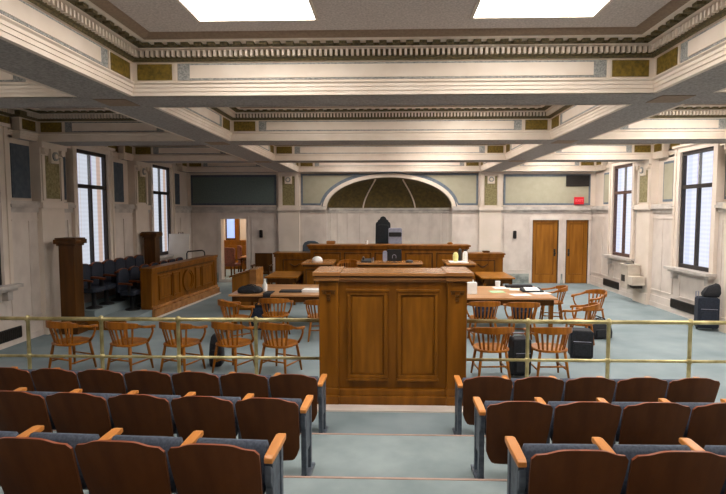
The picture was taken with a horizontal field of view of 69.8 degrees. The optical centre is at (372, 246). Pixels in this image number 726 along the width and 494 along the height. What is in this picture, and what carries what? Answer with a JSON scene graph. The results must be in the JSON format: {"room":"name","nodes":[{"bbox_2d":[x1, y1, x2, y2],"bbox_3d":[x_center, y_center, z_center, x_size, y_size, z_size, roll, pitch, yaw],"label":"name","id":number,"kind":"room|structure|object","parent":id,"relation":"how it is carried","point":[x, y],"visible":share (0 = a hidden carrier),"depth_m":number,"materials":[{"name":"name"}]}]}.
{"room":"courtroom","nodes":[
{"label":"courtroom","id":0,"kind":"room"},
{"bbox_2d":[0,115,191,349],"bbox_3d":[-6.885,-0.338,8.462,0.715,4.470,20.100,0,4,2],"label":"wall","id":1,"kind":"structure","parent":0,"point":[39,205],"depth_m":10.54,"materials":[{"name":"paint"}]},
{"bbox_2d":[0,325,21,343],"bbox_3d":[-6.665,1.628,9.285,0.034,0.220,1.100,0,4,2],"label":"air vent","id":2,"kind":"object","parent":1,"relation":"in","point":[10,334],"visible":1,"depth_m":9.54,"materials":[{"name":"black metal"}]},
{"bbox_2d":[0,255,23,300],"bbox_3d":[-6.670,-0.498,8.695,0.350,3.040,1.720,0,4,2],"label":"window","id":3,"kind":"structure","parent":1,"relation":"in","point":[7,290],"depth_m":9.41,"materials":[{"name":"grey paint"}]},
{"bbox_2d":[76,149,108,264],"bbox_3d":[-6.559,-0.735,12.306,0.350,3.040,1.720,0,4,2],"label":"window","id":4,"kind":"structure","parent":1,"relation":"in","point":[91,166],"depth_m":12.39,"materials":[{"name":"grey glass"}]},
{"bbox_2d":[153,165,173,260],"bbox_3d":[-6.444,-0.978,16.026,0.350,3.040,1.720,0,4,2],"label":"window","id":5,"kind":"structure","parent":1,"relation":"in","point":[161,185],"depth_m":16.21,"materials":[{"name":"grey glass"}]},
{"bbox_2d":[84,294,151,329],"bbox_3d":[-5.832,1.384,13.465,1.480,0.380,5.080,0,4,2],"label":"floor","id":6,"kind":"structure","parent":0,"point":[117,309],"depth_m":11.76,"materials":[{"name":"grey carpet"}]},
{"bbox_2d":[83,264,105,308],"bbox_3d":[-6.127,0.848,11.323,0.420,0.970,0.489,0,4,2],"label":"chair","id":7,"kind":"object","parent":6,"relation":"on","point":[88,288],"visible":0.71,"depth_m":11.30,"materials":[{"name":"black plastic"}]},
{"bbox_2d":[89,261,116,304],"bbox_3d":[-6.112,0.815,11.827,0.420,0.970,0.489,0,4,2],"label":"chair","id":8,"kind":"object","parent":6,"relation":"on","point":[96,268],"visible":0.76,"depth_m":11.80,"materials":[{"name":"black plastic"}]},
{"bbox_2d":[102,259,125,300],"bbox_3d":[-6.096,0.782,12.331,0.420,0.970,0.489,0,4,2],"label":"chair","id":9,"kind":"object","parent":6,"relation":"on","point":[108,265],"visible":0.6,"depth_m":12.26,"materials":[{"name":"black leather"}]},
{"bbox_2d":[116,268,140,310],"bbox_3d":[-5.653,0.976,12.119,0.420,0.970,0.489,0,4,2],"label":"chair","id":10,"kind":"object","parent":6,"relation":"on","point":[122,276],"visible":0.94,"depth_m":12.03,"materials":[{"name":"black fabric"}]},
{"bbox_2d":[128,266,140,306],"bbox_3d":[-5.617,0.944,12.617,0.420,0.970,0.489,0,4,2],"label":"chair","id":11,"kind":"object","parent":6,"relation":"on","point":[134,273],"visible":0.42,"depth_m":12.51,"materials":[{"name":"black leather"}]},
{"bbox_2d":[224,219,245,268],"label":"door","id":12,"kind":"structure","parent":0,"point":[240,224],"depth_m":22.64,"materials":[{"name":"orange paint"}]},
{"bbox_2d":[0,431,618,493],"bbox_3d":[0.051,1.988,1.778,15.000,0.900,6.890,0,4,2],"label":"floor","id":13,"kind":"structure","parent":0,"point":[332,455],"depth_m":4.54,"materials":[{"name":"grey carpet"}]},
{"bbox_2d":[0,387,58,433],"bbox_3d":[-2.973,1.543,4.512,0.559,0.772,0.511,0,4,4],"label":"seat","id":14,"kind":"object","parent":13,"relation":"on","point":[21,409],"visible":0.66,"depth_m":4.31,"materials":[{"name":"brown wood"}]},
{"bbox_2d":[0,425,99,493],"bbox_3d":[-1.935,1.413,3.119,0.559,0.772,0.511,0,4,4],"label":"seat","id":15,"kind":"object","parent":13,"relation":"on","point":[34,461],"visible":0.98,"depth_m":2.93,"materials":[{"name":"brown wood"}]},
{"bbox_2d":[46,389,119,437],"bbox_3d":[-2.444,1.546,4.472,0.559,0.772,0.511,0,4,4],"label":"seat","id":16,"kind":"object","parent":13,"relation":"on","point":[74,411],"visible":0.71,"depth_m":4.28,"materials":[{"name":"brown wood"}]},
{"bbox_2d":[75,428,183,493],"bbox_3d":[-1.406,1.416,3.079,0.559,0.772,0.511,0,4,4],"label":"seat","id":17,"kind":"object","parent":13,"relation":"on","point":[115,463],"visible":0.99,"depth_m":2.88,"materials":[{"name":"brown wood"}]},
{"bbox_2d":[108,390,180,436],"bbox_3d":[-1.915,1.548,4.432,0.559,0.772,0.511,0,4,4],"label":"seat","id":18,"kind":"object","parent":13,"relation":"on","point":[137,414],"visible":0.66,"depth_m":4.24,"materials":[{"name":"brown wood"}]},
{"bbox_2d":[171,392,240,440],"bbox_3d":[-1.386,1.551,4.392,0.559,0.772,0.511,0,4,4],"label":"seat","id":19,"kind":"object","parent":13,"relation":"on","point":[216,416],"visible":0.67,"depth_m":4.20,"materials":[{"name":"brown wood"}]},
{"bbox_2d":[167,430,285,493],"bbox_3d":[-0.851,1.419,3.037,0.610,0.772,0.511,0,4,4],"label":"seat","id":20,"kind":"object","parent":13,"relation":"on","point":[199,465],"visible":1,"depth_m":2.85,"materials":[{"name":"brown wood"}]},
{"bbox_2d":[235,393,314,475],"bbox_3d":[-0.831,1.554,4.350,0.610,0.772,0.511,0,4,4],"label":"seat","id":21,"kind":"object","parent":13,"relation":"on","point":[259,418],"visible":0.76,"depth_m":4.19,"materials":[{"name":"brown wood"}]},
{"bbox_2d":[53,430,506,480],"bbox_3d":[0.117,1.752,3.910,14.000,0.494,2.614,0,4,2],"label":"trim","id":22,"kind":"structure","parent":13,"relation":"attached to","point":[333,477],"depth_m":3.93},
{"bbox_2d":[471,397,552,478],"bbox_3d":[1.128,1.558,4.280,0.559,0.772,0.511,0,4,1],"label":"seat","id":23,"kind":"object","parent":13,"relation":"on","point":[526,421],"visible":0.87,"depth_m":4.12,"materials":[{"name":"brown wood"}]},
{"bbox_2d":[505,436,628,493],"bbox_3d":[1.073,1.423,2.970,0.559,0.772,0.511,0,4,1],"label":"seat","id":24,"kind":"object","parent":13,"relation":"on","point":[538,468],"visible":1,"depth_m":2.77,"materials":[{"name":"brown wood"}]},
{"bbox_2d":[534,397,621,447],"bbox_3d":[1.658,1.559,4.268,0.559,0.772,0.511,0,4,1],"label":"seat","id":25,"kind":"object","parent":13,"relation":"on","point":[572,422],"visible":0.55,"depth_m":4.07,"materials":[{"name":"brown wood"}]},
{"bbox_2d":[596,398,690,448],"bbox_3d":[2.187,1.560,4.256,0.559,0.772,0.511,0,4,1],"label":"seat","id":26,"kind":"object","parent":13,"relation":"on","point":[648,423],"visible":0.52,"depth_m":4.06,"materials":[{"name":"brown wood"}]},
{"bbox_2d":[591,437,725,493],"bbox_3d":[1.603,1.424,2.958,0.559,0.772,0.511,0,4,1],"label":"seat","id":27,"kind":"object","parent":13,"relation":"on","point":[651,469],"visible":0.72,"depth_m":2.75,"materials":[{"name":"brown wood"}]},
{"bbox_2d":[658,398,725,448],"bbox_3d":[2.743,1.560,4.244,0.610,0.772,0.511,0,4,1],"label":"seat","id":28,"kind":"object","parent":13,"relation":"on","point":[706,425],"visible":0.37,"depth_m":4.06,"materials":[{"name":"brown wood"}]},
{"bbox_2d":[679,438,725,493],"bbox_3d":[2.158,1.425,2.945,0.610,0.772,0.511,0,4,1],"label":"seat","id":29,"kind":"object","parent":13,"relation":"on","point":[716,449],"visible":0.23,"depth_m":3.02,"materials":[{"name":"brown wood"}]},
{"bbox_2d":[0,269,725,434],"bbox_3d":[-0.119,1.591,14.139,16.100,0.120,17.810,0,4,2],"label":"floor","id":30,"kind":"structure","parent":0,"point":[628,341],"depth_m":9.29,"materials":[{"name":"grey carpet"}]},
{"bbox_2d":[0,366,37,390],"bbox_3d":[-4.030,1.680,5.937,0.559,0.772,0.511,0,4,4],"label":"seat","id":31,"kind":"object","parent":30,"relation":"on","point":[11,378],"visible":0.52,"depth_m":5.71,"materials":[{"name":"brown wood"}]},
{"bbox_2d":[31,367,82,392],"bbox_3d":[-3.501,1.683,5.896,0.559,0.772,0.511,0,4,4],"label":"seat","id":32,"kind":"object","parent":30,"relation":"on","point":[56,379],"visible":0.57,"depth_m":5.68,"materials":[{"name":"brown wood"}]},
{"bbox_2d":[53,237,87,334],"bbox_3d":[-6.149,0.784,10.618,0.460,1.950,0.400,0,4,2],"label":"pillar","id":33,"kind":"structure","parent":30,"relation":"on","point":[70,248],"depth_m":10.48,"materials":[{"name":"brown wood"}]},
{"bbox_2d":[45,320,97,369],"bbox_3d":[-4.730,1.512,8.090,0.680,0.832,0.595,1,4,22],"label":"wooden armchair","id":34,"kind":"object","parent":30,"relation":"on","point":[71,342],"visible":0.97,"depth_m":7.94,"materials":[{"name":"orange wood"}]},
{"bbox_2d":[77,368,128,393],"bbox_3d":[-2.972,1.685,5.856,0.559,0.772,0.511,0,4,4],"label":"seat","id":35,"kind":"object","parent":30,"relation":"on","point":[99,380],"visible":0.56,"depth_m":5.64,"materials":[{"name":"brown wood"}]},
{"bbox_2d":[105,321,155,371],"bbox_3d":[-3.800,1.515,8.041,0.680,0.832,0.595,1,4,20],"label":"wooden armchair","id":36,"kind":"object","parent":30,"relation":"on","point":[125,341],"visible":0.98,"depth_m":7.88,"materials":[{"name":"orange wood"}]},
{"bbox_2d":[124,370,177,394],"bbox_3d":[-2.443,1.688,5.816,0.559,0.772,0.511,0,4,4],"label":"seat","id":37,"kind":"object","parent":30,"relation":"on","point":[146,382],"visible":0.45,"depth_m":5.60,"materials":[{"name":"brown wood"}]},
{"bbox_2d":[140,231,162,264],"bbox_3d":[-6.177,0.536,14.563,0.460,1.930,0.400,0,4,2],"label":"pillar","id":38,"kind":"structure","parent":30,"relation":"on","point":[151,238],"depth_m":14.39,"materials":[{"name":"brown wood"}]},
{"bbox_2d":[0,315,318,374],"bbox_3d":[-3.731,1.455,6.978,6.080,1.086,0.107,0,4,2],"label":"railing","id":39,"kind":"object","parent":30,"relation":"on","point":[27,318],"visible":0.77,"depth_m":6.92,"materials":[{"name":"gold metal"}]},
{"bbox_2d":[168,232,189,259],"bbox_3d":[-6.105,0.445,16.573,0.700,1.856,0.606,0,4,2],"label":"easel","id":40,"kind":"object","parent":30,"relation":"on","point":[179,244],"visible":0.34,"depth_m":16.40,"materials":[{"name":"white paper"}]},
{"bbox_2d":[139,255,220,316],"bbox_3d":[-5.028,0.953,14.007,0.420,1.170,3.910,0,4,5],"label":"rail","id":41,"kind":"object","parent":30,"relation":"on","point":[166,288],"visible":0.98,"depth_m":13.35,"materials":[{"name":"brown wood"}]},
{"bbox_2d":[159,321,207,371],"bbox_3d":[-2.971,1.517,8.016,0.680,0.832,0.595,1,4,22],"label":"wooden armchair","id":42,"kind":"object","parent":30,"relation":"on","point":[185,342],"visible":0.82,"depth_m":7.85,"materials":[{"name":"orange wood"}]},
{"bbox_2d":[172,371,224,396],"bbox_3d":[-1.914,1.691,5.776,0.559,0.772,0.511,0,4,4],"label":"seat","id":43,"kind":"object","parent":30,"relation":"on","point":[202,383],"visible":0.55,"depth_m":5.56,"materials":[{"name":"brown wood"}]},
{"bbox_2d":[209,333,224,366],"bbox_3d":[-2.526,1.656,8.395,0.206,0.500,0.314,0,4,-2],"label":"tote bag","id":44,"kind":"object","parent":30,"relation":"on","point":[221,352],"visible":0.71,"depth_m":8.30,"materials":[{"name":"black fabric"}]},
{"bbox_2d":[224,248,241,276],"bbox_3d":[-5.431,0.576,20.166,0.590,1.120,0.500,1,4,22],"label":"leather chair","id":45,"kind":"object","parent":30,"relation":"on","point":[229,253],"visible":0.97,"depth_m":19.93,"materials":[{"name":"brown leather"}]},
{"bbox_2d":[211,321,258,372],"bbox_3d":[-2.175,1.517,8.013,0.680,0.832,0.595,2,4,28],"label":"wooden armchair","id":46,"kind":"object","parent":30,"relation":"on","point":[234,343],"visible":0.88,"depth_m":7.83,"materials":[{"name":"orange wood"}]},
{"bbox_2d":[218,299,254,338],"bbox_3d":[-2.647,1.392,9.923,0.595,0.832,0.680,-3,5,-40],"label":"wooden armchair","id":47,"kind":"object","parent":30,"relation":"on","point":[222,303],"visible":0.83,"depth_m":9.79,"materials":[{"name":"orange wood"}]},
{"bbox_2d":[220,372,270,399],"bbox_3d":[-1.385,1.693,5.736,0.559,0.772,0.511,0,4,4],"label":"seat","id":48,"kind":"object","parent":30,"relation":"on","point":[233,384],"visible":0.53,"depth_m":5.52,"materials":[{"name":"brown wood"}]},
{"bbox_2d":[229,266,262,309],"bbox_3d":[-3.262,1.056,13.424,0.700,1.040,0.720,0,4,2],"label":"lectern","id":49,"kind":"object","parent":30,"relation":"on","point":[254,275],"visible":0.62,"depth_m":13.11,"materials":[{"name":"brown wood"}]},
{"bbox_2d":[251,253,272,283],"bbox_3d":[-3.761,0.760,17.656,0.660,1.080,0.530,0,4,2],"label":"armchair","id":50,"kind":"object","parent":30,"relation":"on","point":[265,260],"visible":0.78,"depth_m":17.85,"materials":[{"name":"brown wood"}]},
{"bbox_2d":[228,284,318,323],"bbox_3d":[-1.673,1.318,11.568,2.610,0.760,1.600,0,4,2],"label":"table","id":51,"kind":"object","parent":30,"relation":"on","point":[242,297],"visible":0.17,"depth_m":10.84,"materials":[{"name":"brown wood"}]},
{"bbox_2d":[258,298,293,339],"bbox_3d":[-1.929,1.372,10.238,0.680,0.832,0.595,0,4,2],"label":"wooden armchair","id":52,"kind":"object","parent":30,"relation":"on","point":[272,314],"visible":0.91,"depth_m":10.05,"materials":[{"name":"orange wood"}]},
{"bbox_2d":[258,322,304,373],"bbox_3d":[-1.443,1.520,7.970,0.680,0.832,0.595,2,4,24],"label":"wooden armchair","id":53,"kind":"object","parent":30,"relation":"on","point":[278,343],"visible":0.96,"depth_m":7.80,"materials":[{"name":"orange wood"}]},
{"bbox_2d":[264,271,303,304],"bbox_3d":[-2.419,1.127,14.486,0.880,0.760,1.400,0,4,2],"label":"side table","id":54,"kind":"object","parent":30,"relation":"on","point":[279,277],"visible":0.59,"depth_m":13.93,"materials":[{"name":"brown wood"}]},
{"bbox_2d":[269,373,327,432],"bbox_3d":[-0.831,1.696,5.694,0.610,0.772,0.511,0,4,4],"label":"seat","id":55,"kind":"object","parent":30,"relation":"on","point":[299,386],"visible":0.71,"depth_m":5.51,"materials":[{"name":"brown wood"}]},
{"bbox_2d":[303,300,318,341],"bbox_3d":[-1.011,1.383,10.060,0.680,0.832,0.595,0,4,-4],"label":"wooden armchair","id":56,"kind":"object","parent":30,"relation":"on","point":[307,302],"visible":0.45,"depth_m":9.89,"materials":[{"name":"orange wood"}]},
{"bbox_2d":[273,244,505,285],"bbox_3d":[0.465,0.667,15.851,6.981,1.500,0.760,0,4,2],"label":"bench","id":57,"kind":"object","parent":30,"relation":"on","point":[431,255],"visible":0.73,"depth_m":15.55,"materials":[{"name":"brown wood"}]},
{"bbox_2d":[312,266,473,405],"bbox_3d":[0.256,1.147,6.860,2.003,1.715,0.710,0,4,2],"label":"podium","id":58,"kind":"object","parent":30,"relation":"on","point":[388,336],"depth_m":6.61,"materials":[{"name":"brown wood"}]},
{"bbox_2d":[317,404,462,412],"bbox_3d":[0.196,2.021,6.503,14.000,0.018,0.200,0,4,2],"label":"trim","id":59,"kind":"structure","parent":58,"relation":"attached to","point":[329,407],"depth_m":6.48,"materials":[{"name":"stone"}]},
{"bbox_2d":[452,375,512,434],"bbox_3d":[1.174,1.701,5.622,0.559,0.772,0.511,0,4,1],"label":"seat","id":60,"kind":"object","parent":30,"relation":"on","point":[488,388],"visible":0.75,"depth_m":5.44,"materials":[{"name":"brown wood"}]},
{"bbox_2d":[467,301,500,342],"bbox_3d":[2.104,1.394,9.895,0.680,0.832,0.595,0,4,-2],"label":"wooden armchair","id":61,"kind":"object","parent":30,"relation":"on","point":[493,304],"visible":0.7,"depth_m":9.70,"materials":[{"name":"orange wood"}]},
{"bbox_2d":[467,327,513,378],"bbox_3d":[1.757,1.537,7.709,0.680,0.832,0.595,0,4,-2],"label":"wooden armchair","id":62,"kind":"object","parent":30,"relation":"on","point":[487,347],"visible":0.91,"depth_m":7.55,"materials":[{"name":"orange wood"}]},
{"bbox_2d":[474,272,514,285],"bbox_3d":[3.298,1.139,14.310,0.880,0.760,1.400,0,4,2],"label":"side table","id":63,"kind":"object","parent":30,"relation":"on","point":[482,278],"visible":0.59,"depth_m":13.87,"materials":[{"name":"brown wood"}]},
{"bbox_2d":[467,286,557,326],"bbox_3d":[2.384,1.339,11.243,2.640,0.760,1.700,0,4,2],"label":"table","id":64,"kind":"object","parent":30,"relation":"on","point":[483,294],"visible":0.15,"depth_m":10.44,"materials":[{"name":"brown wood"}]},
{"bbox_2d":[508,332,530,375],"bbox_3d":[2.193,1.617,7.757,0.280,0.660,0.282,0,4,-4],"label":"rolling suitcase","id":65,"kind":"object","parent":30,"relation":"on","point":[516,344],"visible":0.77,"depth_m":7.65,"materials":[{"name":"black plastic"}]},
{"bbox_2d":[503,302,539,342],"bbox_3d":[2.818,1.401,9.793,0.680,0.832,0.595,0,4,4],"label":"wooden armchair","id":66,"kind":"object","parent":30,"relation":"on","point":[535,305],"visible":0.79,"depth_m":9.62,"materials":[{"name":"orange wood"}]},
{"bbox_2d":[501,375,563,403],"bbox_3d":[1.704,1.702,5.610,0.559,0.772,0.511,0,4,1],"label":"seat","id":67,"kind":"object","parent":30,"relation":"on","point":[547,388],"visible":0.28,"depth_m":5.39,"materials":[{"name":"brown wood"}]},
{"bbox_2d":[524,327,571,377],"bbox_3d":[2.616,1.538,7.702,0.680,0.832,0.595,0,4,0],"label":"wooden armchair","id":68,"kind":"object","parent":30,"relation":"on","point":[542,347],"visible":0.89,"depth_m":7.54,"materials":[{"name":"orange wood"}]},
{"bbox_2d":[539,285,567,319],"bbox_3d":[4.076,1.274,11.730,0.595,0.832,0.680,1,4,14],"label":"wooden armchair","id":69,"kind":"object","parent":30,"relation":"on","point":[561,288],"visible":0.7,"depth_m":11.58,"materials":[{"name":"orange wood"}]},
{"bbox_2d":[568,327,593,358],"bbox_3d":[3.461,1.628,8.662,0.360,0.520,0.302,1,4,12],"label":"rolling suitcase","id":70,"kind":"object","parent":30,"relation":"on","point":[581,340],"visible":0.94,"depth_m":8.54,"materials":[{"name":"black fabric"}]},
{"bbox_2d":[562,302,599,344],"bbox_3d":[3.823,1.418,9.530,0.595,0.832,0.680,2,4,34],"label":"wooden armchair","id":71,"kind":"object","parent":30,"relation":"on","point":[593,306],"visible":0.7,"depth_m":9.33,"materials":[{"name":"orange wood"}]},
{"bbox_2d":[549,376,615,403],"bbox_3d":[2.233,1.702,5.598,0.559,0.772,0.511,0,4,1],"label":"seat","id":72,"kind":"object","parent":30,"relation":"on","point":[582,388],"visible":0.38,"depth_m":5.38,"materials":[{"name":"brown wood"}]},
{"bbox_2d":[571,289,606,326],"bbox_3d":[4.612,1.323,10.985,0.595,0.832,0.680,-1,4,-16],"label":"wooden armchair","id":73,"kind":"object","parent":30,"relation":"on","point":[591,291],"visible":0.68,"depth_m":11.08,"materials":[{"name":"orange wood"}]},
{"bbox_2d":[466,318,725,378],"bbox_3d":[4.206,1.471,6.734,5.960,1.086,0.107,0,4,2],"label":"railing","id":74,"kind":"object","parent":30,"relation":"on","point":[608,322],"visible":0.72,"depth_m":6.74,"materials":[{"name":"gold metal"}]},
{"bbox_2d":[584,315,611,338],"bbox_3d":[4.435,1.572,10.230,0.494,0.428,0.375,-1,4,-8],"label":"duffel bag","id":75,"kind":"object","parent":30,"relation":"on","point":[599,330],"visible":0.5,"depth_m":10.08,"materials":[{"name":"black fabric"}]},
{"bbox_2d":[597,376,667,402],"bbox_3d":[2.763,1.703,5.585,0.559,0.772,0.511,0,4,1],"label":"seat","id":76,"kind":"object","parent":30,"relation":"on","point":[636,389],"visible":0.38,"depth_m":5.37,"materials":[{"name":"brown wood"}]},
{"bbox_2d":[645,376,719,402],"bbox_3d":[3.318,1.704,5.573,0.610,0.772,0.511,0,4,1],"label":"seat","id":77,"kind":"object","parent":30,"relation":"on","point":[694,389],"visible":0.45,"depth_m":5.36,"materials":[{"name":"brown wood"}]},
{"bbox_2d":[694,291,719,328],"bbox_3d":[6.989,1.341,10.880,0.400,0.804,0.302,1,4,16],"label":"rolling suitcase","id":78,"kind":"object","parent":30,"relation":"on","point":[705,308],"visible":0.92,"depth_m":10.77,"materials":[{"name":"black fabric"}]},
{"bbox_2d":[701,283,720,296],"bbox_3d":[7.043,0.887,10.823,0.325,0.307,0.224,1,4,16],"label":"shoulder bag","id":79,"kind":"object","parent":78,"relation":"on","point":[714,290],"visible":1,"depth_m":10.75,"materials":[{"name":"black fabric"}]},
{"bbox_2d":[108,0,670,31],"bbox_3d":[-0.228,-2.773,10.303,16.100,0.150,24.900,0,4,2],"label":"ceiling","id":80,"kind":"structure","parent":0,"point":[153,15],"depth_m":5.41,"materials":[{"name":"paint"}]},
{"bbox_2d":[0,68,78,97],"bbox_3d":[-5.328,-2.029,4.744,3.360,0.610,3.310,0,4,2],"label":"coffer","id":81,"kind":"object","parent":80,"relation":"attached to","point":[13,85],"visible":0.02,"depth_m":6.30,"materials":[{"name":"beige paint"}]},
{"bbox_2d":[0,107,193,141],"bbox_3d":[-5.208,-2.283,8.634,3.360,0.610,3.310,0,4,2],"label":"coffer","id":82,"kind":"object","parent":80,"relation":"attached to","point":[78,124],"visible":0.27,"depth_m":10.19,"materials":[{"name":"beige paint"}]},
{"bbox_2d":[67,145,247,160],"bbox_3d":[-5.089,-2.536,12.499,3.360,0.610,3.260,0,4,2],"label":"coffer","id":83,"kind":"object","parent":80,"relation":"attached to","point":[195,152],"visible":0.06,"depth_m":14.06,"materials":[{"name":"beige paint"}]},
{"bbox_2d":[152,163,277,171],"bbox_3d":[-4.972,-2.784,16.289,3.360,0.610,3.260,0,4,2],"label":"coffer","id":84,"kind":"object","parent":80,"relation":"attached to","point":[185,167],"visible":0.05,"depth_m":17.85,"materials":[{"name":"beige paint"}]},
{"bbox_2d":[176,0,317,21],"bbox_3d":[-1.230,-2.315,4.599,1.270,0.020,1.700,0,4,2],"label":"recessed light","id":85,"kind":"object","parent":80,"relation":"in","point":[200,10],"visible":1,"depth_m":5.17,"materials":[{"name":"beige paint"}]},
{"bbox_2d":[0,0,725,96],"bbox_3d":[0.144,-2.018,4.576,6.310,0.610,3.310,0,4,2],"label":"coffer","id":86,"kind":"object","parent":80,"relation":"attached to","point":[95,40],"visible":1,"depth_m":6.02,"materials":[{"name":"beige paint"}]},
{"bbox_2d":[0,39,725,172],"bbox_3d":[0.253,-2.245,8.092,14.600,0.616,20.050,0,4,2],"label":"ceiling beam","id":87,"kind":"structure","parent":80,"relation":"attached to","point":[701,88],"depth_m":6.65,"materials":[{"name":"beige paint"}]},
{"bbox_2d":[238,144,541,160],"bbox_3d":[0.384,-2.525,12.331,6.310,0.610,3.260,0,4,2],"label":"coffer","id":88,"kind":"object","parent":80,"relation":"attached to","point":[389,151],"visible":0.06,"depth_m":13.87,"materials":[{"name":"beige paint"}]},
{"bbox_2d":[279,162,501,171],"bbox_3d":[0.500,-2.773,16.121,6.310,0.610,3.260,0,4,2],"label":"coffer","id":89,"kind":"object","parent":80,"relation":"attached to","point":[351,166],"visible":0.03,"depth_m":17.67,"materials":[{"name":"beige paint"}]},
{"bbox_2d":[154,104,631,140],"bbox_3d":[0.265,-2.272,8.466,6.310,0.610,3.310,0,4,2],"label":"coffer","id":90,"kind":"object","parent":80,"relation":"attached to","point":[478,122],"visible":0.52,"depth_m":9.98,"materials":[{"name":"beige paint"}]},
{"bbox_2d":[470,0,612,18],"bbox_3d":[1.614,-2.309,4.511,1.270,0.020,1.700,0,4,2],"label":"recessed light","id":91,"kind":"object","parent":80,"relation":"in","point":[483,9],"visible":1,"depth_m":5.14,"materials":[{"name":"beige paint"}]},
{"bbox_2d":[503,162,609,170],"bbox_3d":[5.973,-2.762,15.953,3.360,0.610,3.260,0,4,2],"label":"coffer","id":92,"kind":"object","parent":80,"relation":"attached to","point":[527,166],"visible":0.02,"depth_m":17.50,"materials":[{"name":"beige paint"}]},
{"bbox_2d":[533,143,724,159],"bbox_3d":[5.856,-2.514,12.163,3.360,0.610,3.260,0,4,2],"label":"coffer","id":93,"kind":"object","parent":80,"relation":"attached to","point":[634,151],"visible":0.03,"depth_m":13.71,"materials":[{"name":"beige paint"}]},
{"bbox_2d":[589,103,725,139],"bbox_3d":[5.737,-2.261,8.298,3.360,0.610,3.310,0,4,2],"label":"coffer","id":94,"kind":"object","parent":80,"relation":"attached to","point":[683,121],"visible":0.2,"depth_m":9.87,"materials":[{"name":"beige paint"}]},
{"bbox_2d":[187,172,595,283],"bbox_3d":[0.029,-0.964,18.801,16.100,4.570,1.651,0,4,2],"label":"wall","id":95,"kind":"structure","parent":0,"point":[482,211],"depth_m":18.20,"materials":[{"name":"paint"}]},
{"bbox_2d":[532,220,558,282],"bbox_3d":[5.981,0.154,18.186,0.900,2.220,0.275,0,4,2],"label":"door","id":96,"kind":"structure","parent":95,"relation":"in","point":[545,232],"depth_m":18.14,"materials":[{"name":"brown wood"}]},
{"bbox_2d":[565,220,588,282],"bbox_3d":[7.075,0.156,18.152,0.770,2.220,0.275,0,4,2],"label":"door","id":97,"kind":"structure","parent":95,"relation":"in","point":[576,259],"depth_m":18.10,"materials":[{"name":"brown wood"}]},
{"bbox_2d":[566,175,589,185],"bbox_3d":[7.025,-2.268,17.831,0.790,0.380,0.042,0,4,2],"label":"air vent","id":98,"kind":"object","parent":95,"relation":"in","point":[571,180],"visible":1,"depth_m":17.82,"materials":[{"name":"black plastic"}]},
{"bbox_2d":[589,143,725,332],"bbox_3d":[7.393,-0.309,8.023,0.715,4.470,20.100,0,4,2],"label":"wall","id":99,"kind":"structure","parent":0,"point":[656,183],"depth_m":13.56,"materials":[{"name":"paint"}]},
{"bbox_2d":[601,163,634,263],"bbox_3d":[7.419,-0.950,15.601,0.350,3.040,1.720,0,4,2],"label":"window","id":100,"kind":"structure","parent":99,"relation":"in","point":[622,185],"depth_m":15.73,"materials":[{"name":"grey glass"}]},
{"bbox_2d":[619,260,644,288],"bbox_3d":[7.111,0.768,14.299,0.380,0.782,0.740,0,4,2],"label":"fountain","id":101,"kind":"object","parent":99,"relation":"attached to","point":[630,278],"visible":1,"depth_m":14.21,"materials":[{"name":"beige ceramic"}]},
{"bbox_2d":[627,276,644,288],"bbox_3d":[7.124,0.953,14.085,0.340,0.320,0.290,0,4,2],"label":"basin","id":102,"kind":"object","parent":101,"relation":"in","point":[633,282],"depth_m":13.95,"materials":[{"name":"white ceramic"}]},
{"bbox_2d":[670,298,693,314],"bbox_3d":[7.322,1.399,12.318,0.034,0.220,1.000,0,4,2],"label":"air vent","id":103,"kind":"object","parent":99,"relation":"in","point":[677,304],"visible":0.99,"depth_m":12.29,"materials":[{"name":"black metal"}]},
{"bbox_2d":[663,146,716,286],"bbox_3d":[7.304,-0.707,11.880,0.350,3.040,1.720,0,4,2],"label":"window","id":104,"kind":"structure","parent":99,"relation":"in","point":[697,165],"depth_m":11.91,"materials":[{"name":"grey glass"}]},
{"bbox_3d":[0.504,1.151,16.493,7.100,0.450,5.020,0,4,2],"label":"floor","id":105,"kind":"structure","parent":0,"visible":0},
{"bbox_2d":[301,259,336,283],"bbox_3d":[-1.498,0.820,14.658,0.850,0.850,1.180,0,4,2],"label":"stand","id":106,"kind":"object","parent":105,"relation":"on","point":[309,266],"visible":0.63,"depth_m":14.14,"materials":[{"name":"brown wood"}]},
{"bbox_2d":[375,216,390,243],"bbox_3d":[0.335,-0.081,17.415,0.520,1.890,0.570,0,4,2],"label":"chair","id":107,"kind":"object","parent":105,"relation":"on","point":[382,226],"visible":0.39,"depth_m":17.57,"materials":[{"name":"black leather"}]},
{"bbox_2d":[377,225,388,243],"bbox_3d":[0.341,-0.259,17.603,0.380,0.980,0.050,0,4,2],"label":"cushion","id":108,"kind":"object","parent":107,"relation":"on","point":[382,230],"depth_m":17.57,"materials":[{"name":"black leather"}]},
{"bbox_2d":[356,260,422,267],"bbox_3d":[0.462,0.834,14.453,1.800,0.850,0.750,0,4,2],"label":"desk","id":109,"kind":"object","parent":105,"relation":"on","point":[376,264],"visible":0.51,"depth_m":14.09,"materials":[{"name":"brown wood"}]},
{"bbox_2d":[383,249,400,262],"bbox_3d":[0.523,0.243,14.287,0.510,0.350,0.195,0,4,2],"label":"computer monitor","id":110,"kind":"object","parent":109,"relation":"on","point":[393,255],"visible":1,"depth_m":14.25,"materials":[{"name":"black plastic"}]},
{"bbox_2d":[388,228,401,243],"bbox_3d":[0.722,0.124,17.013,0.440,1.508,0.489,0,4,2],"label":"monitor","id":111,"kind":"object","parent":105,"relation":"on","point":[394,234],"visible":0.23,"depth_m":16.75,"materials":[{"name":"grey plastic"}]},
{"bbox_2d":[442,260,475,279],"bbox_3d":[2.386,0.828,14.539,0.800,0.850,1.180,0,4,2],"label":"stand","id":112,"kind":"object","parent":105,"relation":"on","point":[471,264],"visible":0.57,"depth_m":13.98,"materials":[{"name":"brown wood"}]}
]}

